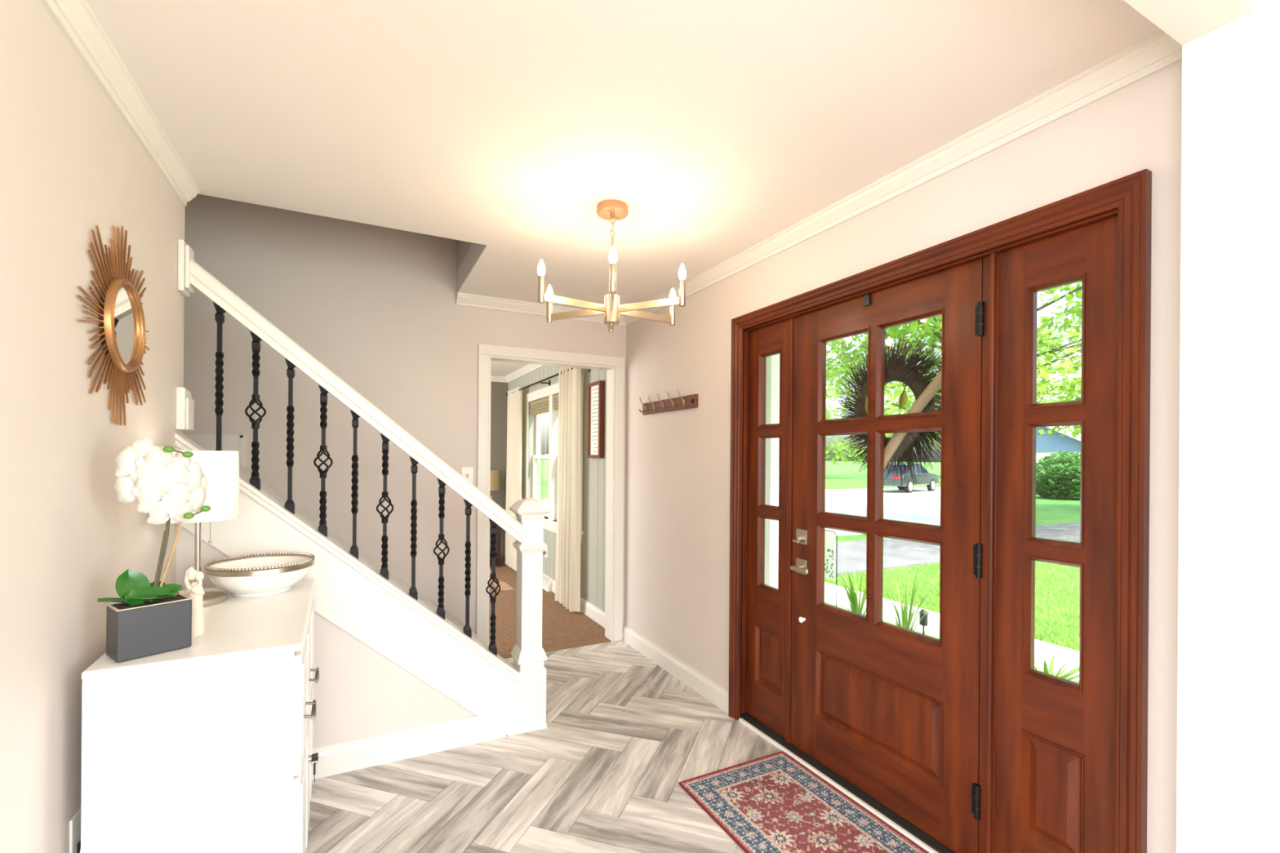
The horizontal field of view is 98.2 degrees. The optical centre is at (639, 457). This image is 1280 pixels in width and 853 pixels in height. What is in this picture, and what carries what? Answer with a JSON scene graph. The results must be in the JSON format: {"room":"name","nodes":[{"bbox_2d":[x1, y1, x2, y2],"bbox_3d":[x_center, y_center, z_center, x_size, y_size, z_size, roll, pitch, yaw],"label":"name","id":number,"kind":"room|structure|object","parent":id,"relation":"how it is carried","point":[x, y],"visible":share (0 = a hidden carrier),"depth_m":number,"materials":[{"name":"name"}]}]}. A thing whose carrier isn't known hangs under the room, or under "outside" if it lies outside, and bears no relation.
{"room":"entrance hall","nodes":[
{"label":"entrance hall","id":0,"kind":"room"},
{"bbox_2d":[0,0,185,852],"bbox_3d":[-1.385,0.150,1.205,0.120,2.440,2.255,0,0,-27],"label":"wall","id":1,"kind":"structure","parent":0,"point":[70,164],"depth_m":1.30,"materials":[{"name":"paint"}]},
{"bbox_2d":[69,807,80,852],"bbox_3d":[-1.351,0.896,1.301,0.038,0.110,0.057,0,0,-27],"label":"wall outlet","id":2,"kind":"object","parent":1,"relation":"attached to","point":[75,822],"visible":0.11,"depth_m":1.31,"materials":[{"name":"white plastic"}]},
{"bbox_2d":[76,225,149,425],"bbox_3d":[-1.498,-0.383,1.603,0.033,0.580,0.507,0,0,-27],"label":"sunburst mirror","id":3,"kind":"object","parent":1,"relation":"attached to","point":[121,317],"visible":1,"depth_m":1.58,"materials":[{"name":"gold metal"}]},
{"bbox_2d":[40,0,199,206],"bbox_3d":[-1.292,-1.035,1.231,0.053,0.070,2.225,0,0,-27],"label":"trim","id":4,"kind":"structure","parent":1,"relation":"attached to","point":[75,19],"depth_m":1.54,"materials":[{"name":"white wood"}]},
{"bbox_2d":[176,523,506,747],"bbox_3d":[-1.228,0.666,2.502,1.345,1.410,0.080,0,0,-27],"label":"wall","id":5,"kind":"structure","parent":0,"point":[359,692],"depth_m":2.44,"materials":[{"name":"paint"}]},
{"bbox_2d":[312,715,505,779],"bbox_3d":[-1.237,1.306,2.445,1.285,0.129,0.018,0,0,-27],"label":"baseboard","id":6,"kind":"structure","parent":5,"relation":"attached to","point":[340,757],"depth_m":2.52,"materials":[{"name":"white wood"}]},
{"bbox_2d":[182,194,626,633],"bbox_3d":[-1.630,-1.082,3.486,3.650,4.900,0.120,0,0,-27],"label":"wall","id":7,"kind":"structure","parent":0,"point":[375,305],"depth_m":3.39,"materials":[{"name":"paint"}]},
{"bbox_2d":[461,466,473,484],"bbox_3d":[-1.139,0.121,3.665,0.078,0.116,0.016,0,0,-27],"label":"light switch","id":8,"kind":"object","parent":7,"relation":"attached to","point":[467,473],"visible":0.88,"depth_m":3.67,"materials":[{"name":"white plastic"}]},
{"bbox_2d":[456,292,625,326],"bbox_3d":[-0.642,-1.030,3.893,1.236,0.070,0.053,0,0,-27],"label":"trim","id":9,"kind":"structure","parent":7,"relation":"attached to","point":[462,299],"depth_m":3.78,"materials":[{"name":"white wood"}]},
{"bbox_2d":[475,342,624,648],"bbox_3d":[-0.633,0.309,3.992,1.076,2.132,0.142,0,0,-27],"label":"doorway","id":10,"kind":"structure","parent":7,"relation":"in","point":[614,366],"depth_m":4.07,"materials":[{"name":"white wood"}]},
{"bbox_2d":[505,364,606,611],"bbox_3d":[-0.933,0.153,5.895,0.203,2.440,3.530,0,0,-27],"label":"wall","id":11,"kind":"structure","parent":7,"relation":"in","point":[593,546],"depth_m":4.90,"materials":[{"name":"paint"}]},
{"bbox_2d":[529,396,549,415],"bbox_3d":[-1.100,-0.568,6.189,0.033,0.156,0.790,0,0,-27],"label":"blind","id":12,"kind":"object","parent":11,"relation":"attached to","point":[541,406],"visible":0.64,"depth_m":6.18,"materials":[{"name":"beige wood"}]},
{"bbox_2d":[542,546,547,558],"bbox_3d":[-1.010,1.002,5.888,0.035,0.120,0.080,0,0,-27],"label":"wall outlet","id":13,"kind":"object","parent":11,"relation":"attached to","point":[545,552],"visible":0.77,"depth_m":5.87,"materials":[{"name":"white plastic"}]},
{"bbox_2d":[506,367,590,395],"bbox_3d":[-1.053,-0.781,5.903,0.122,0.067,2.644,0,0,-27],"label":"curtain rod","id":14,"kind":"object","parent":11,"relation":"attached to","point":[557,374],"visible":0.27,"depth_m":5.79,"materials":[{"name":"black metal"}]},
{"bbox_2d":[505,386,522,571],"bbox_3d":[-1.522,0.254,6.725,0.091,2.170,0.564,0,0,-27],"label":"curtain","id":15,"kind":"object","parent":14,"relation":"hanging from","point":[514,412],"visible":0.72,"depth_m":6.72,"materials":[{"name":"beige fabric"}]},
{"bbox_2d":[555,367,581,612],"bbox_3d":[-0.656,0.260,5.028,0.090,2.170,0.512,0,0,-27],"label":"curtain","id":16,"kind":"object","parent":14,"relation":"hanging from","point":[567,573],"visible":0.96,"depth_m":4.92,"materials":[{"name":"beige fabric"}]},
{"bbox_2d":[524,373,583,542],"bbox_3d":[-0.885,0.008,5.801,0.165,1.510,1.880,0,0,-27],"label":"window","id":17,"kind":"structure","parent":11,"relation":"attached to","point":[549,522],"depth_m":5.76,"materials":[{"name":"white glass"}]},
{"bbox_2d":[554,393,559,410],"bbox_3d":[-0.696,-0.565,5.396,0.033,0.156,0.790,0,0,-27],"label":"blind","id":18,"kind":"object","parent":11,"relation":"attached to","point":[556,397],"visible":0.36,"depth_m":5.68,"materials":[{"name":"beige wood"}]},
{"bbox_2d":[542,573,604,627],"bbox_3d":[-0.993,1.308,5.870,0.018,0.117,3.529,0,0,-27],"label":"baseboard","id":19,"kind":"structure","parent":11,"relation":"attached to","point":[593,612],"depth_m":4.73,"materials":[{"name":"white wood"}]},
{"bbox_2d":[586,380,604,457],"bbox_3d":[-0.371,-0.311,4.642,0.044,0.633,0.270,0,0,-27],"label":"word sign","id":20,"kind":"object","parent":11,"relation":"attached to","point":[596,390],"visible":1,"depth_m":4.62,"materials":[{"name":"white wood"}]},
{"bbox_2d":[590,384,598,454],"bbox_3d":[-0.363,-0.311,4.646,0.022,0.593,0.230,0,0,-27],"label":"print","id":21,"kind":"object","parent":20,"relation":"on","point":[593,388],"depth_m":4.66,"materials":[{"name":"white paper"}]},
{"bbox_2d":[456,240,484,288],"bbox_3d":[-0.921,-2.297,3.239,0.128,2.460,0.956,0,0,-27],"label":"wall","id":22,"kind":"structure","parent":0,"point":[463,247],"depth_m":3.46,"materials":[{"name":"paint"}]},
{"bbox_2d":[489,381,508,559],"bbox_3d":[-3.440,0.134,6.688,3.950,2.440,0.160,0,0,-27],"label":"wall","id":23,"kind":"structure","parent":0,"point":[499,399],"depth_m":7.40,"materials":[{"name":"grey paint"}]},
{"bbox_2d":[490,375,507,382],"bbox_3d":[-3.450,-1.051,6.559,3.800,0.070,0.053,0,0,-27],"label":"trim","id":24,"kind":"structure","parent":23,"relation":"attached to","point":[494,379],"depth_m":7.36,"materials":[{"name":"white wood"}]},
{"bbox_2d":[306,640,782,852],"bbox_3d":[-0.423,1.437,2.119,2.710,0.120,3.550,0,0,-27],"label":"floor","id":25,"kind":"structure","parent":0,"point":[612,755],"depth_m":2.36,"materials":[{"name":"wood"}]},
{"bbox_2d":[80,579,319,852],"bbox_3d":[-1.322,0.938,1.811,0.475,0.865,0.900,0,0,-29],"label":"dresser","id":26,"kind":"object","parent":25,"relation":"on","point":[206,746],"visible":0.98,"depth_m":1.43,"materials":[{"name":"white paint"}]},
{"bbox_2d":[97,435,210,662],"bbox_3d":[-1.257,0.225,1.453,0.125,0.561,0.220,0,0,35],"label":"potted orchid","id":27,"kind":"object","parent":26,"relation":"on","point":[148,619],"visible":1,"depth_m":1.43,"materials":[{"name":"white plant"}]},
{"bbox_2d":[183,566,204,636],"bbox_3d":[-1.268,0.408,1.579,0.047,0.195,0.045,0,0,-27],"label":"figurine","id":28,"kind":"object","parent":26,"relation":"on","point":[195,591],"visible":0.94,"depth_m":1.57,"materials":[{"name":"white ceramic"}]},
{"bbox_2d":[164,450,239,607],"bbox_3d":[-1.527,0.240,1.916,0.234,0.527,0.234,0,0,-27],"label":"table lamp","id":29,"kind":"object","parent":26,"relation":"on","point":[220,468],"visible":0.47,"depth_m":1.88,"materials":[{"name":"white fabric"}]},
{"bbox_2d":[204,551,315,597],"bbox_3d":[-1.423,0.444,2.088,0.344,0.120,0.342,0,0,-27],"label":"decorative bowl","id":30,"kind":"object","parent":26,"relation":"on","point":[264,575],"visible":1,"depth_m":2.01,"materials":[{"name":"white ceramic"}]},
{"bbox_2d":[174,239,551,735],"bbox_3d":[-1.845,0.259,2.711,2.581,2.215,1.075,0,0,-27],"label":"staircase","id":31,"kind":"structure","parent":25,"relation":"on","point":[359,595],"depth_m":2.51,"materials":[{"name":"white wood"}]},
{"bbox_2d":[244,399,266,423],"bbox_3d":[-1.597,-0.191,2.304,0.067,0.109,0.066,0,0,8],"label":"basket","id":32,"kind":"object","parent":31,"relation":"on","point":[251,402],"depth_m":2.30,"materials":[{"name":"black metal"}]},
{"bbox_2d":[313,450,333,473],"bbox_3d":[-1.379,0.019,2.416,0.067,0.110,0.066,0,0,8],"label":"basket","id":33,"kind":"object","parent":31,"relation":"on","point":[320,470],"depth_m":2.41,"materials":[{"name":"black metal"}]},
{"bbox_2d":[376,496,393,519],"bbox_3d":[-1.162,0.228,2.528,0.067,0.110,0.066,0,0,8],"label":"basket","id":34,"kind":"object","parent":31,"relation":"on","point":[388,501],"depth_m":2.52,"materials":[{"name":"black metal"}]},
{"bbox_2d":[433,538,448,560],"bbox_3d":[-0.945,0.437,2.639,0.067,0.111,0.066,0,0,8],"label":"basket","id":35,"kind":"object","parent":31,"relation":"on","point":[445,544],"depth_m":2.63,"materials":[{"name":"black metal"}]},
{"bbox_2d":[485,577,500,598],"bbox_3d":[-0.728,0.647,2.751,0.067,0.112,0.066,0,0,8],"label":"basket","id":36,"kind":"object","parent":31,"relation":"on","point":[497,583],"depth_m":2.74,"materials":[{"name":"black metal"}]},
{"bbox_2d":[678,751,928,852],"bbox_3d":[0.625,1.379,2.061,0.569,0.010,0.925,0,0,-27],"label":"entry rug","id":37,"kind":"object","parent":25,"relation":"on","point":[772,803],"visible":1,"depth_m":2.15,"materials":[{"name":"red fabric"}]},
{"bbox_2d":[1176,9,1274,852],"bbox_3d":[1.321,0.220,1.256,0.118,2.340,0.115,0,0,-27],"label":"wall","id":38,"kind":"structure","parent":25,"relation":"on","point":[1228,121],"depth_m":1.22,"materials":[{"name":"white paint"}]},
{"bbox_2d":[488,559,604,653],"bbox_3d":[-2.648,1.417,5.115,3.950,0.126,3.690,0,0,-27],"label":"floor","id":39,"kind":"structure","parent":0,"point":[559,624],"depth_m":4.67,"materials":[{"name":"carpet"}]},
{"bbox_2d":[489,525,501,567],"bbox_3d":[-2.054,1.044,6.960,0.560,0.629,0.460,0,0,-27],"label":"side table","id":40,"kind":"object","parent":39,"relation":"on","point":[499,528],"visible":0.1,"depth_m":6.89,"materials":[{"name":"brown wood"}]},
{"bbox_2d":[489,471,499,499],"bbox_3d":[-1.947,0.424,7.001,0.340,0.613,0.340,0,0,-27],"label":"table lamp","id":41,"kind":"object","parent":40,"relation":"on","point":[495,478],"visible":0.17,"depth_m":6.91,"materials":[{"name":"beige fabric"}]},
{"bbox_2d":[489,550,501,558],"bbox_3d":[-2.055,1.230,6.960,0.520,0.030,0.420,0,0,-27],"label":"shelf","id":42,"kind":"object","parent":40,"relation":"attached to","point":[498,554],"depth_m":6.89,"materials":[{"name":"brown wood"}]},
{"bbox_2d":[542,574,551,591],"bbox_3d":[-1.002,1.310,5.814,0.045,0.114,0.360,0,0,-27],"label":"floor vent","id":43,"kind":"object","parent":39,"relation":"in","point":[547,582],"visible":0.61,"depth_m":5.71,"materials":[{"name":"white plastic"}]},
{"bbox_2d":[497,636,611,658],"bbox_3d":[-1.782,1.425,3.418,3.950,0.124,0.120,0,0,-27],"label":"threshold","id":44,"kind":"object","parent":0,"point":[504,655],"depth_m":4.05,"materials":[{"name":"wood"}]},
{"bbox_2d":[85,0,1161,376],"bbox_3d":[-1.854,-1.144,3.596,3.950,0.140,7.100,0,0,-27],"label":"ceiling","id":45,"kind":"structure","parent":0,"point":[502,127],"depth_m":1.67,"materials":[{"name":"paint"}]},
{"bbox_2d":[537,199,686,332],"bbox_3d":[-0.118,-0.807,2.345,0.667,0.508,0.618,0,0,-27],"label":"chandelier","id":46,"kind":"object","parent":45,"relation":"hanging from","point":[610,210],"visible":1,"depth_m":2.31,"materials":[{"name":"gold metal"}]},
{"bbox_2d":[623,0,1279,852],"bbox_3d":[1.630,0.122,0.938,0.142,2.540,7.390,0,0,-27],"label":"wall","id":47,"kind":"structure","parent":0,"point":[677,463],"depth_m":1.96,"materials":[{"name":"paint"}]},
{"bbox_2d":[639,388,697,414],"bbox_3d":[0.159,-0.359,3.595,0.070,0.121,0.693,0,0,-27],"label":"coat rack","id":48,"kind":"object","parent":47,"relation":"attached to","point":[688,402],"visible":1,"depth_m":3.54,"materials":[{"name":"brown wood"}]},
{"bbox_2d":[622,624,728,714],"bbox_3d":[0.181,1.323,3.585,0.018,0.117,1.367,0,0,-27],"label":"baseboard","id":49,"kind":"structure","parent":47,"relation":"attached to","point":[704,686],"depth_m":3.44,"materials":[{"name":"white wood"}]},
{"bbox_2d":[746,319,787,737],"bbox_3d":[0.657,0.339,2.826,0.051,2.032,0.316,0,0,-27],"label":"door sidelight","id":50,"kind":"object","parent":47,"relation":"in","point":[766,604],"depth_m":2.84,"materials":[{"name":"brown wood"}]},
{"bbox_2d":[790,257,984,852],"bbox_3d":[0.928,0.341,2.239,0.108,2.044,0.905,0,0,-27],"label":"door","id":51,"kind":"structure","parent":47,"relation":"in","point":[891,710],"depth_m":2.14,"materials":[{"name":"brown wood"}]},
{"bbox_2d":[830,331,941,486],"bbox_3d":[1.035,-0.278,2.282,0.138,0.789,0.628,0,0,-27],"label":"wreath","id":52,"kind":"object","parent":51,"relation":"hanging from","point":[924,389],"visible":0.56,"depth_m":2.21,"materials":[{"name":"green plant"}]},
{"bbox_2d":[622,30,1182,326],"bbox_3d":[0.603,-1.020,2.754,0.053,0.070,3.215,0,0,-27],"label":"trim","id":53,"kind":"structure","parent":47,"relation":"attached to","point":[1158,51],"depth_m":1.79,"materials":[{"name":"white wood"}]},
{"bbox_2d":[728,168,1151,852],"bbox_3d":[0.955,0.326,2.225,0.172,2.122,1.750,0,0,-27],"label":"door frame","id":54,"kind":"structure","parent":47,"relation":"attached to","point":[1128,197],"depth_m":1.75,"materials":[{"name":"brown wood"}]},
{"bbox_2d":[993,215,1117,852],"bbox_3d":[1.248,0.343,1.666,0.051,2.032,0.332,0,0,-27],"label":"door sidelight","id":55,"kind":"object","parent":47,"relation":"in","point":[1054,735],"depth_m":1.65,"materials":[{"name":"brown wood"}]},
{"bbox_2d":[1124,0,1275,45],"bbox_3d":[-1.025,-1.088,0.054,5.408,0.240,0.115,0,0,-27],"label":"ceiling","id":56,"kind":"structure","parent":0,"point":[1184,21],"depth_m":1.19,"materials":[{"name":"white paint"}]},
{"label":"outside","id":57,"kind":"structure","parent":0,"visible":0},
{"bbox_2d":[540,459,1079,650],"bbox_3d":[84.311,2.472,188.950,318.050,0.270,380.000,0,0,-27],"label":"lawn","id":58,"kind":"structure","parent":57,"point":[843,476],"depth_m":16.27,"materials":[{"name":"green plant"}]},
{"bbox_2d":[540,487,940,536],"bbox_3d":[8.986,1.759,22.523,31.500,0.035,14.050,0,0,-27],"label":"street","id":59,"kind":"structure","parent":58,"relation":"on","point":[922,505],"depth_m":20.57,"materials":[{"name":"grey asphalt"}]},
{"bbox_2d":[883,462,938,493],"bbox_3d":[13.886,1.041,29.088,4.447,1.475,1.790,0,0,-41],"label":"car","id":60,"kind":"object","parent":59,"relation":"on","point":[930,480],"visible":0.65,"depth_m":28.08,"materials":[{"name":"grey paint"}]},
{"bbox_2d":[824,529,837,606],"bbox_3d":[2.019,1.252,6.038,0.012,0.926,0.326,0,0,-27],"label":"flag","id":61,"kind":"object","parent":58,"relation":"on","point":[829,543],"visible":0.49,"depth_m":5.97,"materials":[{"name":"white fabric"}]},
{"bbox_2d":[824,548,833,577],"bbox_3d":[2.012,1.137,6.043,0.002,0.322,0.248,0,0,-27],"label":"print","id":62,"kind":"object","parent":61,"relation":"attached to","point":[828,553],"depth_m":5.99,"materials":[{"name":"grey"}]},
{"bbox_2d":[825,357,866,465],"bbox_3d":[14.816,-3.937,50.673,11.882,11.472,11.851,0,0,-27],"label":"tree","id":63,"kind":"object","parent":58,"relation":"on","point":[835,451],"visible":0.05,"depth_m":47.84,"materials":[{"name":"green plant"}]},
{"bbox_2d":[825,564,897,616],"bbox_3d":[2.054,1.380,5.274,0.690,0.676,0.725,0,0,18],"label":"plant","id":64,"kind":"object","parent":58,"relation":"on","point":[857,608],"visible":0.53,"depth_m":5.21,"materials":[{"name":"green plant"}]},
{"bbox_2d":[863,563,939,631],"bbox_3d":[2.249,1.308,4.767,0.592,0.823,0.495,0,0,-27],"label":"plant","id":65,"kind":"object","parent":58,"relation":"on","point":[906,621],"visible":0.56,"depth_m":4.75,"materials":[{"name":"green plant"}]},
{"bbox_2d":[918,608,928,635],"bbox_3d":[2.591,1.554,5.066,0.090,0.330,0.090,0,0,-27],"label":"path light","id":66,"kind":"object","parent":58,"relation":"on","point":[924,621],"visible":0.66,"depth_m":5.04,"materials":[{"name":"black plastic"}]},
{"bbox_2d":[824,582,1079,682],"bbox_3d":[4.027,1.720,3.689,0.750,0.040,8.900,0,0,-27],"label":"walkway","id":67,"kind":"structure","parent":58,"relation":"on","point":[1042,650],"depth_m":5.44,"materials":[{"name":"concrete"}]},
{"bbox_2d":[824,560,1079,651],"bbox_3d":[6.402,1.728,7.024,6.551,0.061,5.131,0,0,-27],"label":"grass","id":68,"kind":"structure","parent":58,"relation":"on","point":[1038,637],"depth_m":7.00,"materials":[{"name":"green plant"}]},
{"bbox_2d":[826,281,1081,447],"bbox_3d":[8.092,-2.480,13.595,9.380,8.459,9.351,0,0,44],"label":"tree","id":69,"kind":"object","parent":58,"relation":"on","point":[934,332],"visible":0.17,"depth_m":12.53,"materials":[{"name":"green plant"}]},
{"bbox_2d":[834,521,1079,576],"bbox_3d":[17.139,1.820,16.607,34.350,0.035,2.200,0,0,-27],"label":"driveway","id":70,"kind":"structure","parent":58,"relation":"on","point":[851,555],"depth_m":10.11,"materials":[{"name":"concrete"}]},
{"bbox_2d":[916,320,1072,450],"bbox_3d":[32.634,-5.518,51.629,14.488,14.895,12.138,0,0,-27],"label":"tree","id":71,"kind":"object","parent":58,"relation":"on","point":[1037,324],"visible":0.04,"depth_m":50.36,"materials":[{"name":"green plant"}]},
{"bbox_2d":[1034,653,1079,683],"bbox_3d":[2.829,1.530,3.888,0.704,0.387,0.738,0,0,42],"label":"plant","id":72,"kind":"object","parent":58,"relation":"on","point":[1050,671],"visible":0.21,"depth_m":3.87,"materials":[{"name":"green plant"}]},
{"bbox_2d":[1035,462,1080,500],"bbox_3d":[19.006,1.210,24.734,2.736,1.970,2.740,0,0,-27],"label":"shrub","id":73,"kind":"object","parent":58,"relation":"on","point":[1057,485],"visible":0.7,"depth_m":24.45,"materials":[{"name":"green plant"}]},
{"bbox_2d":[1035,425,1080,474],"bbox_3d":[27.884,-0.398,36.673,9.800,4.630,10.000,0,0,-27],"label":"house","id":74,"kind":"structure","parent":58,"relation":"on","point":[1045,445],"depth_m":32.96,"materials":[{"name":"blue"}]},
{"bbox_2d":[1035,453,1080,495],"bbox_3d":[20.972,1.010,27.509,2.930,2.450,2.922,0,0,-27],"label":"shrub","id":75,"kind":"object","parent":58,"relation":"on","point":[1066,460],"visible":0.14,"depth_m":27.40,"materials":[{"name":"green plant"}]},
{"bbox_2d":[1037,450,1080,486],"bbox_3d":[23.181,0.950,30.013,2.925,2.742,2.946,0,0,-27],"label":"shrub","id":76,"kind":"object","parent":58,"relation":"on","point":[1064,451],"visible":0.04,"depth_m":30.05,"materials":[{"name":"green plant"}]},
{"bbox_2d":[1059,283,1081,324],"bbox_3d":[17.998,-3.755,14.412,11.581,11.152,11.367,0,0,-15],"label":"tree","id":77,"kind":"object","parent":58,"relation":"on","point":[1077,286],"visible":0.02,"depth_m":17.92,"materials":[{"name":"green plant"}]},
{"bbox_3d":[1.489,1.586,2.506,1.049,0.270,4.100,0,0,-27],"label":"floor","id":78,"kind":"structure","parent":58,"relation":"on","visible":0},
{"bbox_2d":[764,354,779,588],"bbox_3d":[0.943,0.107,3.916,0.300,2.680,0.280,0,0,-27],"label":"porch column","id":79,"kind":"structure","parent":78,"relation":"on","point":[772,392],"depth_m":3.78,"materials":[{"name":"white paint"}]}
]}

